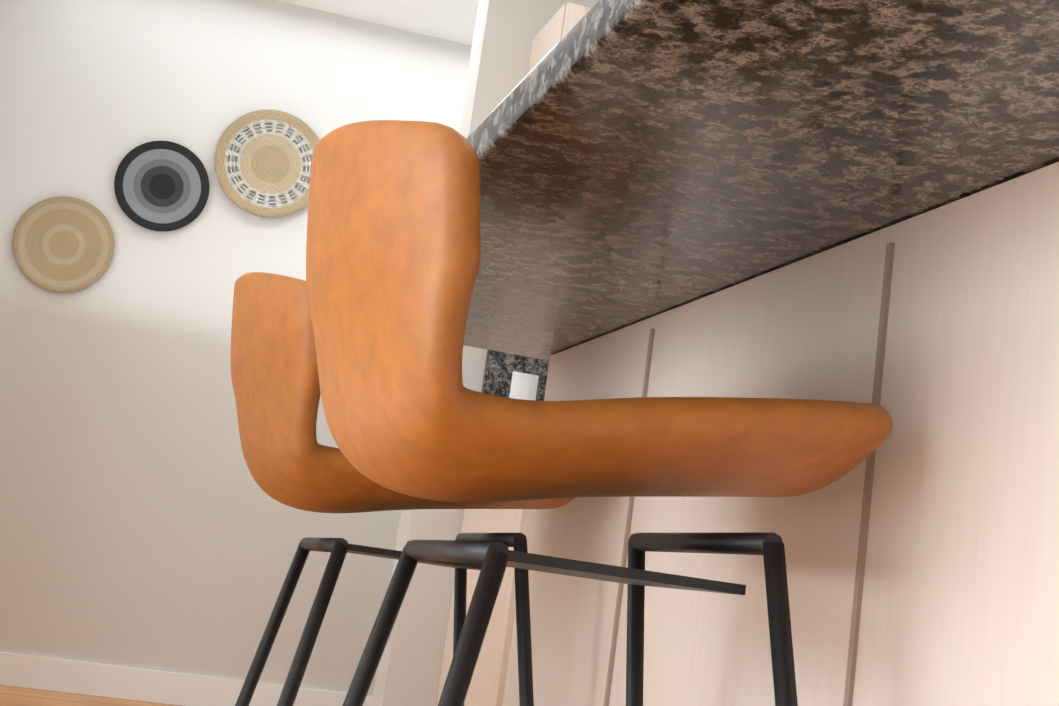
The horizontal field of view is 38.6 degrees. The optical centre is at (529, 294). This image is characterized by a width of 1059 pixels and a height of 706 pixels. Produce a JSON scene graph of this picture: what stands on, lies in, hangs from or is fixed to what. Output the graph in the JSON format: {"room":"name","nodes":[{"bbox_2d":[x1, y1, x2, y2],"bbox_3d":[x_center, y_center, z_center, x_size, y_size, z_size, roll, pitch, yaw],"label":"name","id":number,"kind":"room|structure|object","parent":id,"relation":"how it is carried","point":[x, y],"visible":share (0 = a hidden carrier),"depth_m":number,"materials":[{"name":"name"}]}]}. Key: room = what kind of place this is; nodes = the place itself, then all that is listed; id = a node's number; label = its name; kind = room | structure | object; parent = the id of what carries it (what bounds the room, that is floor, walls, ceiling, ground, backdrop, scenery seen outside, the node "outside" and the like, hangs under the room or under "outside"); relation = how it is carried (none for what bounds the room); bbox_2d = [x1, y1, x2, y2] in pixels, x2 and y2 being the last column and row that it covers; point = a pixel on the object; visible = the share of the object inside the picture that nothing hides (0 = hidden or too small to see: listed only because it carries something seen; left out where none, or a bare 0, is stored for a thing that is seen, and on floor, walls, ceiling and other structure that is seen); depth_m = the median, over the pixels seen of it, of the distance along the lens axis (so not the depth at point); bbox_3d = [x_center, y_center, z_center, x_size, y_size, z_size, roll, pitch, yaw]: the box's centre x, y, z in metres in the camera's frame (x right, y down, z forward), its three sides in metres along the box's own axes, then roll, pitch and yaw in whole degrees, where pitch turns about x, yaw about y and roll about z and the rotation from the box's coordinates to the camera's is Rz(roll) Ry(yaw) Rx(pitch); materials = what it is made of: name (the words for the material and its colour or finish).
{"room":"kitchen","nodes":[
{"label":"kitchen","id":0,"kind":"room"},
{"bbox_2d":[0,685,181,705],"bbox_3d":[0.778,1.078,1.973,12.240,0.100,7.140,11,-12,-14],"label":"floor","id":1,"kind":"structure","parent":0,"point":[15,696],"depth_m":4.71,"materials":[{"name":"brown wood"}]},
{"bbox_2d":[235,533,533,705],"bbox_3d":[-0.207,0.582,1.942,0.428,0.585,0.448,11,-12,-14],"label":"bar stool","id":2,"kind":"object","parent":1,"relation":"on","point":[339,549],"visible":0.85,"depth_m":1.86,"materials":[{"name":"black metal"}]},
{"bbox_2d":[230,272,574,512],"bbox_3d":[-0.176,0.160,2.018,0.480,0.289,0.451,11,-12,-14],"label":"seat","id":3,"kind":"object","parent":2,"relation":"on","point":[290,461],"visible":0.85,"depth_m":1.84,"materials":[{"name":"leather"}]},
{"bbox_2d":[436,509,528,705],"bbox_3d":[0.350,1.006,4.103,1.045,0.748,0.638,11,-12,-14],"label":"base cabinet","id":4,"kind":"object","parent":1,"relation":"on","point":[487,684],"depth_m":3.82,"materials":[{"name":"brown wood"}]},
{"bbox_2d":[342,532,797,705],"bbox_3d":[-0.004,0.473,1.249,0.428,0.585,0.448,11,-12,-14],"label":"bar stool","id":5,"kind":"object","parent":1,"relation":"on","point":[495,558],"visible":1,"depth_m":1.19,"materials":[{"name":"black metal"}]},
{"bbox_2d":[306,120,892,502],"bbox_3d":[0.027,0.050,1.325,0.480,0.289,0.451,11,-12,-14],"label":"seat","id":6,"kind":"object","parent":5,"relation":"on","point":[393,252],"visible":1,"depth_m":1.15,"materials":[{"name":"leather"}]},
{"bbox_2d":[502,162,1058,705],"bbox_3d":[0.589,0.425,1.355,0.685,0.878,2.134,11,-12,-14],"label":"base cabinet","id":7,"kind":"object","parent":1,"relation":"on","point":[922,552],"visible":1,"depth_m":1.31,"materials":[{"name":"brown wood"}]},
{"bbox_2d":[463,0,1058,360],"bbox_3d":[0.481,-0.049,1.433,1.075,0.040,2.198,11,-12,-14],"label":"countertop","id":8,"kind":"structure","parent":7,"relation":"on","point":[640,160],"depth_m":1.19,"materials":[{"name":"stone"}]},
{"bbox_2d":[0,0,471,695],"bbox_3d":[0.177,0.394,5.604,4.900,2.470,0.120,11,-12,-14],"label":"wall","id":9,"kind":"structure","parent":0,"point":[146,522],"depth_m":5.16,"materials":[{"name":"grey paint"}]},
{"bbox_2d":[12,196,114,292],"bbox_3d":[-1.571,-0.167,5.102,0.330,0.330,0.014,11,-12,-14],"label":"wall plate","id":10,"kind":"object","parent":9,"relation":"attached to","point":[63,244],"visible":1,"depth_m":5.10,"materials":[{"name":"beige wicker"}]},
{"bbox_2d":[114,141,209,230],"bbox_3d":[-1.269,-0.373,5.223,0.320,0.320,0.014,11,-12,-14],"label":"wall plate","id":11,"kind":"object","parent":9,"relation":"attached to","point":[161,185],"visible":0.96,"depth_m":5.22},
{"bbox_2d":[0,652,372,705],"bbox_3d":[-1.345,1.270,4.949,2.000,0.100,0.014,11,-12,-14],"label":"baseboard","id":12,"kind":"structure","parent":9,"relation":"attached to","point":[63,675],"depth_m":4.94,"materials":[{"name":"white"}]},
{"bbox_2d":[214,110,319,217],"bbox_3d":[-0.914,-0.460,5.338,0.390,0.390,0.017,11,-12,-14],"label":"wall plate","id":13,"kind":"object","parent":9,"relation":"attached to","point":[271,164],"visible":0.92,"depth_m":5.34,"materials":[{"name":"beige wicker"}]},
{"bbox_2d":[278,0,478,45],"bbox_3d":[1.127,-1.419,2.470,12.240,0.100,7.140,11,-12,-14],"label":"ceiling","id":14,"kind":"structure","parent":0,"point":[453,20],"depth_m":5.42,"materials":[{"name":"white paint"}]},
{"bbox_2d":[371,0,598,705],"bbox_3d":[1.248,0.401,4.884,3.220,2.470,0.160,11,-12,-14],"label":"wall","id":15,"kind":"structure","parent":0,"point":[408,672],"depth_m":4.33,"materials":[{"name":"grey paint"}]},
{"bbox_2d":[481,350,548,400],"bbox_3d":[0.364,0.357,4.536,1.050,0.616,0.018,11,-12,-14],"label":"backsplash","id":16,"kind":"structure","parent":15,"relation":"attached to","point":[500,368],"depth_m":4.42,"materials":[{"name":"stone"}]},
{"bbox_2d":[509,371,538,400],"bbox_3d":[-0.018,0.291,4.419,0.080,0.120,0.009,11,-12,-14],"label":"outlet","id":17,"kind":"object","parent":16,"relation":"attached to","point":[524,386],"visible":0.62,"depth_m":4.42,"materials":[{"name":"white paint"}]},
{"bbox_2d":[527,2,590,73],"bbox_3d":[0.505,-0.339,4.508,1.050,0.760,0.358,11,-12,-14],"label":"upper cabinet","id":18,"kind":"object","parent":15,"relation":"attached to","point":[558,27],"depth_m":4.30,"materials":[{"name":"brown wood"}]}
]}

